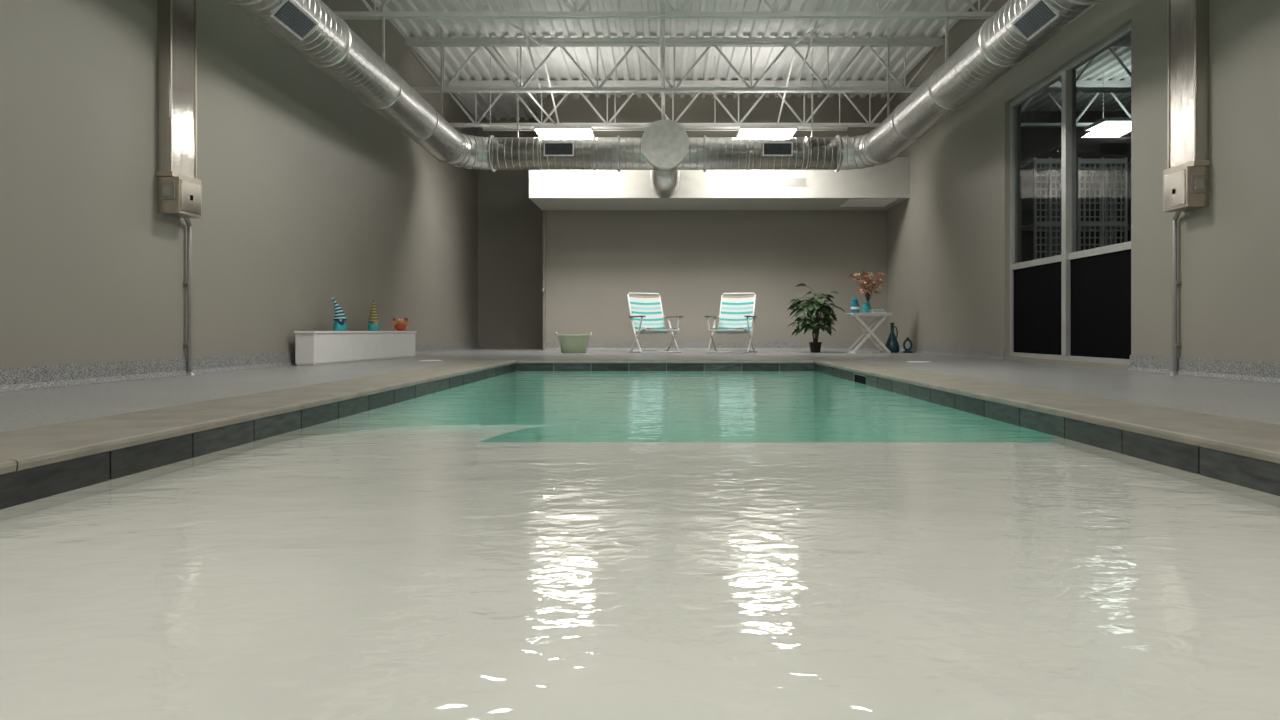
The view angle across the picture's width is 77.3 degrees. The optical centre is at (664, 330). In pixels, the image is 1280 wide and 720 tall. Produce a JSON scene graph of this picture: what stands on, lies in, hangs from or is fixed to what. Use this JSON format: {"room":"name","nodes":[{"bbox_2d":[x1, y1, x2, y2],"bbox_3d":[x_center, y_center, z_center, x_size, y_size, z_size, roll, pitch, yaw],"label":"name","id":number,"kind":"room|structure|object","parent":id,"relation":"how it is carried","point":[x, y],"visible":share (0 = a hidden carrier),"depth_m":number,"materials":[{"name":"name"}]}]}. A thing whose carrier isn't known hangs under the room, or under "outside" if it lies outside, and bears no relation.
{"room":"indoor swimming pool","nodes":[
{"label":"indoor swimming pool","id":0,"kind":"room"},
{"bbox_2d":[0,0,477,367],"bbox_3d":[-4.010,-1.920,6.350,0.200,5.160,21.100,0,0,0],"label":"wall","id":1,"kind":"structure","parent":0,"point":[311,196],"depth_m":6.88,"materials":[{"name":"paint"}]},
{"bbox_2d":[156,0,201,374],"bbox_3d":[-3.818,-1.790,6.353,0.184,4.300,0.425,0,0,0],"label":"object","id":2,"kind":"object","parent":1,"relation":"attached to","point":[179,190],"visible":0.99,"depth_m":6.26,"materials":[{"name":"metal"}]},
{"bbox_2d":[0,341,478,392],"bbox_3d":[-3.882,0.287,6.350,0.055,0.144,20.700,0,0,0],"label":"baseboard","id":3,"kind":"structure","parent":1,"relation":"attached to","point":[21,378],"depth_m":5.90,"materials":[{"name":"grey tile"}]},
{"bbox_2d":[478,118,542,347],"bbox_3d":[-3.105,-1.920,16.800,1.610,5.160,0.200,0,0,0],"label":"wall","id":4,"kind":"structure","parent":0,"point":[510,224],"depth_m":16.70,"materials":[{"name":"paint"}]},
{"bbox_2d":[0,348,1279,467],"bbox_3d":[0.140,0.510,6.350,8.100,0.300,20.700,0,0,0],"label":"floor","id":5,"kind":"structure","parent":0,"point":[1254,401],"depth_m":5.38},
{"bbox_2d":[294,331,416,365],"bbox_3d":[-3.624,0.180,9.632,0.222,0.360,2.781,0,0,4],"label":"storage bench","id":6,"kind":"object","parent":5,"relation":"on","point":[312,348],"visible":0.98,"depth_m":9.06,"materials":[{"name":"white laminate"}]},
{"bbox_2d":[332,297,346,330],"bbox_3d":[-3.668,-0.192,9.028,0.154,0.382,0.150,0,0,21],"label":"gnome","id":7,"kind":"object","parent":6,"relation":"on","point":[340,324],"visible":1,"depth_m":8.98,"materials":[{"name":"teal ceramic"}]},
{"bbox_2d":[368,300,379,330],"bbox_3d":[-3.606,-0.192,9.907,0.150,0.382,0.150,0,0,21],"label":"gnome","id":8,"kind":"object","parent":6,"relation":"on","point":[373,325],"visible":1,"depth_m":9.86,"materials":[{"name":"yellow ceramic"}]},
{"bbox_2d":[392,317,407,330],"bbox_3d":[-3.548,-0.093,10.729,0.202,0.189,0.118,0,0,-17],"label":"figurine","id":9,"kind":"object","parent":6,"relation":"on","point":[400,326],"visible":0.99,"depth_m":10.69,"materials":[{"name":"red ceramic"}]},
{"bbox_2d":[555,332,591,352],"bbox_3d":[-1.500,0.189,13.150,0.549,0.343,0.549,0,0,36],"label":"plastic tub","id":10,"kind":"object","parent":5,"relation":"on","point":[568,343],"visible":0.98,"depth_m":12.96,"materials":[{"name":"green plastic"}]},
{"bbox_2d":[0,372,1279,719],"bbox_3d":[0.000,0.970,3.500,3.600,0.980,12.200,0,0,0],"label":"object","id":11,"kind":"object","parent":5,"relation":"in","point":[774,587],"visible":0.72,"depth_m":1.64,"materials":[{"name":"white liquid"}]},
{"bbox_2d":[0,363,1279,509],"bbox_3d":[0.000,0.435,3.500,3.660,0.094,12.260,0,0,0],"label":"trim","id":12,"kind":"structure","parent":11,"relation":"attached to","point":[32,484],"depth_m":3.22,"materials":[{"name":"black tile"}]},
{"bbox_2d":[854,373,865,382],"bbox_3d":[1.790,0.436,7.350,0.008,0.077,0.440,0,0,0],"label":"skimmer mouth","id":13,"kind":"object","parent":12,"relation":"attached to","point":[857,377],"visible":0.82,"depth_m":7.33,"materials":[{"name":"black plastic"}]},
{"bbox_2d":[53,370,1260,496],"bbox_3d":[0.000,0.468,3.500,3.584,0.001,12.184,0,0,0],"label":"pool water","id":14,"kind":"object","parent":11,"relation":"in","point":[592,384],"visible":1,"depth_m":4.96,"materials":[{"name":"teal liquid"}]},
{"bbox_2d":[627,292,682,352],"bbox_3d":[-0.202,-0.147,13.321,0.726,1.014,0.835,0,0,-24],"label":"lawn chair","id":15,"kind":"object","parent":5,"relation":"on","point":[646,312],"visible":1,"depth_m":13.52,"materials":[{"name":"white fabric"}]},
{"bbox_2d":[704,293,756,352],"bbox_3d":[1.127,-0.147,13.323,0.726,1.014,0.835,0,0,20],"label":"lawn chair","id":16,"kind":"object","parent":5,"relation":"on","point":[736,315],"visible":1,"depth_m":13.53,"materials":[{"name":"white fabric"}]},
{"bbox_2d":[788,283,845,352],"bbox_3d":[2.514,-0.221,13.446,0.918,1.161,0.933,0,0,-36],"label":"philodendron","id":17,"kind":"object","parent":5,"relation":"on","point":[812,307],"visible":1,"depth_m":13.30,"materials":[{"name":"plant"}]},
{"bbox_2d":[845,313,891,352],"bbox_3d":[3.340,0.033,13.150,0.660,0.655,0.440,0,0,-5],"label":"folding side table","id":18,"kind":"object","parent":5,"relation":"on","point":[850,315],"visible":0.98,"depth_m":13.01,"materials":[{"name":"white laminate"}]},
{"bbox_2d":[851,296,858,312],"bbox_3d":[3.120,-0.436,13.130,0.139,0.280,0.139,0,0,0],"label":"ceramic jar","id":19,"kind":"object","parent":18,"relation":"on","point":[855,305],"visible":0.98,"depth_m":13.08,"materials":[{"name":"teal ceramic"}]},
{"bbox_2d":[862,303,869,312],"bbox_3d":[3.270,-0.376,13.030,0.124,0.160,0.124,0,0,0],"label":"vase","id":20,"kind":"object","parent":18,"relation":"on","point":[865,309],"visible":1,"depth_m":12.99,"materials":[{"name":"ceramic"}]},
{"bbox_2d":[849,271,884,312],"bbox_3d":[3.343,-0.642,13.247,0.583,0.692,0.397,0,0,0],"label":"flower vase","id":21,"kind":"object","parent":18,"relation":"on","point":[868,286],"visible":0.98,"depth_m":13.23,"materials":[{"name":"orange plant"}]},
{"bbox_2d":[870,310,886,312],"bbox_3d":[3.475,-0.323,13.049,0.230,0.051,0.160,0,0,-6],"label":"folded towel","id":22,"kind":"object","parent":18,"relation":"on","point":[871,311],"visible":1,"depth_m":12.98,"materials":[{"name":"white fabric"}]},
{"bbox_2d":[885,323,899,352],"bbox_3d":[3.820,0.110,13.450,0.238,0.500,0.238,0,0,11],"label":"ceramic jug","id":23,"kind":"object","parent":5,"relation":"on","point":[892,344],"visible":0.92,"depth_m":13.39,"materials":[{"name":"teal ceramic"}]},
{"bbox_2d":[903,337,911,352],"bbox_3d":[4.010,0.230,13.220,0.159,0.260,0.159,0,0,35],"label":"ring sculpture","id":24,"kind":"object","parent":5,"relation":"on","point":[907,338],"visible":1,"depth_m":13.20,"materials":[{"name":"teal ceramic"}]},
{"bbox_2d":[0,360,1279,474],"bbox_3d":[0.000,0.371,3.500,4.640,0.034,12.800,0,0,0],"label":"coping","id":25,"kind":"object","parent":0,"point":[33,447],"depth_m":3.43},
{"bbox_2d":[543,95,886,349],"bbox_3d":[0.945,-1.920,16.000,6.490,5.160,1.800,0,0,0],"label":"wall","id":26,"kind":"structure","parent":0,"point":[595,258],"depth_m":15.10,"materials":[{"name":"paint"}]},
{"bbox_2d":[541,210,545,349],"bbox_3d":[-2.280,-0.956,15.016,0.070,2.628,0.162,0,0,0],"label":"door","id":27,"kind":"structure","parent":26,"relation":"in","point":[543,290],"depth_m":15.05,"materials":[{"name":"paint"}]},
{"bbox_2d":[546,342,883,349],"bbox_3d":[0.940,0.287,15.072,6.380,0.144,0.055,0,0,0],"label":"baseboard","id":28,"kind":"structure","parent":26,"relation":"attached to","point":[549,345],"depth_m":15.08,"materials":[{"name":"grey tile"}]},
{"bbox_2d":[529,157,909,209],"bbox_3d":[0.929,-2.630,14.399,6.518,0.700,1.398,0,0,0],"label":"soffit","id":29,"kind":"structure","parent":26,"relation":"attached to","point":[548,189],"depth_m":13.70,"materials":[{"name":"paint"}]},
{"bbox_2d":[779,177,807,186],"bbox_3d":[2.200,-2.555,13.693,0.500,0.170,0.015,0,0,0],"label":"light","id":30,"kind":"object","parent":29,"relation":"attached to","point":[783,181],"depth_m":13.69,"materials":[{"name":"white plastic"}]},
{"bbox_2d":[371,0,1130,119],"bbox_3d":[3.080,-4.480,6.350,14.380,0.160,21.100,0,0,0],"label":"ceiling","id":31,"kind":"structure","parent":0,"point":[635,66],"depth_m":12.62,"materials":[{"name":"paint"}]},
{"bbox_2d":[227,0,1102,197],"bbox_3d":[0.000,-3.335,4.850,7.024,2.130,17.680,0,0,0],"label":"air duct","id":32,"kind":"object","parent":31,"relation":"hanging from","point":[310,28],"visible":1,"depth_m":10.02,"materials":[{"name":"silver metal"}]},
{"bbox_2d":[334,0,995,18],"bbox_3d":[0.140,-4.002,9.200,8.100,0.796,0.104,0,0,0],"label":"roof truss","id":33,"kind":"object","parent":31,"relation":"attached to","point":[373,14],"visible":0.8,"depth_m":9.17,"materials":[{"name":"metal"}]},
{"bbox_2d":[482,56,847,130],"bbox_3d":[0.000,-3.808,12.820,5.840,1.184,0.060,0,0,0],"label":"channel","id":34,"kind":"object","parent":31,"relation":"hanging from","point":[484,128],"visible":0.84,"depth_m":12.79,"materials":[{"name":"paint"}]},
{"bbox_2d":[534,125,594,136],"bbox_3d":[-1.600,-3.184,12.820,0.900,0.059,0.660,0,0,0],"label":"light","id":35,"kind":"object","parent":34,"relation":"attached to","point":[541,130],"visible":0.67,"depth_m":12.65,"materials":[{"name":"white plastic"}]},
{"bbox_2d":[736,125,797,136],"bbox_3d":[1.620,-3.184,12.820,0.900,0.059,0.660,0,0,0],"label":"light","id":36,"kind":"object","parent":34,"relation":"attached to","point":[744,130],"visible":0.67,"depth_m":12.61,"materials":[{"name":"white plastic"}]},
{"bbox_2d":[404,38,943,92],"bbox_3d":[0.140,-4.002,12.050,8.100,0.796,0.104,0,0,0],"label":"roof truss","id":37,"kind":"object","parent":31,"relation":"attached to","point":[409,42],"visible":0.94,"depth_m":12.02,"materials":[{"name":"metal"}]},
{"bbox_2d":[463,46,556,126],"bbox_3d":[-2.651,-3.843,13.212,1.117,0.944,2.075,0,0,25],"label":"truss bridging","id":38,"kind":"object","parent":37,"relation":"attached to","point":[493,47],"visible":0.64,"depth_m":13.14,"materials":[{"name":"paint"}]},
{"bbox_2d":[445,80,903,126],"bbox_3d":[0.140,-4.002,14.100,8.100,0.796,0.104,0,0,0],"label":"roof truss","id":39,"kind":"object","parent":31,"relation":"attached to","point":[455,83],"visible":0.68,"depth_m":14.07,"materials":[{"name":"metal"}]},
{"bbox_2d":[496,0,558,124],"bbox_3d":[-1.885,-3.980,5.550,0.055,0.724,17.108,0,0,0],"label":"truss bridging","id":40,"kind":"object","parent":39,"relation":"attached to","point":[522,30],"visible":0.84,"depth_m":11.18,"materials":[{"name":"paint"}]},
{"bbox_2d":[660,0,664,119],"bbox_3d":[-0.030,-3.947,5.550,0.060,0.905,19.080,0,0,0],"label":"pipe","id":41,"kind":"object","parent":39,"relation":"attached to","point":[662,2],"visible":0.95,"depth_m":10.53,"materials":[{"name":"metal"}]},
{"bbox_2d":[775,0,842,124],"bbox_3d":[1.965,-3.980,5.550,0.055,0.724,17.108,0,0,0],"label":"truss bridging","id":42,"kind":"object","parent":39,"relation":"attached to","point":[816,27],"visible":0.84,"depth_m":11.20,"materials":[{"name":"paint"}]},
{"bbox_2d":[1021,80,1130,126],"bbox_3d":[7.195,-4.002,14.100,5.610,0.796,0.104,0,0,0],"label":"roof truss","id":43,"kind":"object","parent":31,"relation":"attached to","point":[1080,83],"visible":0.08,"depth_m":14.07,"materials":[{"name":"metal"}]},
{"bbox_2d":[1040,38,1130,92],"bbox_3d":[7.195,-4.002,12.050,5.610,0.796,0.104,0,0,0],"label":"roof truss","id":44,"kind":"object","parent":31,"relation":"attached to","point":[1126,42],"visible":0.07,"depth_m":12.02,"materials":[{"name":"metal"}]},
{"bbox_2d":[1084,72,1130,130],"bbox_3d":[7.750,-3.942,13.600,0.900,0.915,0.660,0,0,0],"label":"light","id":45,"kind":"object","parent":31,"relation":"hanging from","point":[1105,124],"visible":0.52,"depth_m":13.60,"materials":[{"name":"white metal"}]},
{"bbox_2d":[839,199,896,206],"bbox_3d":[3.590,-2.270,14.190,0.820,0.020,0.820,0,0,0],"label":"access panel","id":46,"kind":"object","parent":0,"point":[850,202],"depth_m":14.10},
{"bbox_2d":[1021,111,1130,255],"bbox_3d":[7.295,-2.020,9.000,5.810,4.760,14.400,0,0,0],"label":"wall","id":47,"kind":"structure","parent":0,"point":[1036,142],"depth_m":16.00,"materials":[{"name":"black"}]},
{"bbox_2d":[887,0,1279,370],"bbox_3d":[4.290,-1.920,6.350,0.200,5.160,21.100,0,0,0],"label":"wall","id":48,"kind":"structure","parent":0,"point":[948,243],"depth_m":7.02,"materials":[{"name":"paint"}]},
{"bbox_2d":[899,343,1004,359],"bbox_3d":[4.162,0.287,12.480,0.055,0.144,5.240,0,0,0],"label":"baseboard","id":49,"kind":"structure","parent":48,"relation":"attached to","point":[961,351],"depth_m":11.34,"materials":[{"name":"grey tile"}]},
{"bbox_2d":[1010,23,1130,364],"bbox_3d":[4.275,-1.250,8.525,0.110,3.120,2.670,0,0,0],"label":"window","id":50,"kind":"structure","parent":48,"relation":"in","point":[1071,305],"depth_m":8.43,"materials":[{"name":"glass"}]},
{"bbox_2d":[1163,0,1210,374],"bbox_3d":[4.098,-1.790,6.353,0.184,4.300,0.425,0,0,0],"label":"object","id":51,"kind":"object","parent":48,"relation":"attached to","point":[1186,178],"visible":1,"depth_m":6.26,"materials":[{"name":"metal"}]},
{"bbox_2d":[1126,355,1279,383],"bbox_3d":[4.162,0.287,1.595,0.055,0.144,11.190,0,0,0],"label":"baseboard","id":52,"kind":"structure","parent":48,"relation":"attached to","point":[1237,370],"depth_m":6.09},
{"bbox_3d":[7.295,0.410,9.000,5.810,0.100,14.400,0,0,0],"label":"floor","id":53,"kind":"structure","parent":0,"visible":0},
{"bbox_2d":[1021,158,1060,261],"bbox_3d":[5.535,-1.065,11.750,0.465,2.850,0.535,0,0,0],"label":"rack","id":54,"kind":"object","parent":53,"relation":"on","point":[1037,224],"visible":0.34,"depth_m":11.74,"materials":[{"name":"grey metal"}]},
{"bbox_2d":[1060,158,1126,254],"bbox_3d":[6.285,-1.065,11.750,0.705,2.850,0.535,0,0,0],"label":"rack","id":55,"kind":"object","parent":53,"relation":"on","point":[1092,223],"visible":0.46,"depth_m":11.49,"materials":[{"name":"grey metal"}]},
{"bbox_2d":[1111,161,1130,243],"bbox_3d":[7.060,-1.065,11.750,0.715,2.850,0.535,0,0,0],"label":"rack","id":56,"kind":"object","parent":53,"relation":"on","point":[1128,163],"visible":0.02,"depth_m":11.99,"materials":[{"name":"grey metal"}]}
]}

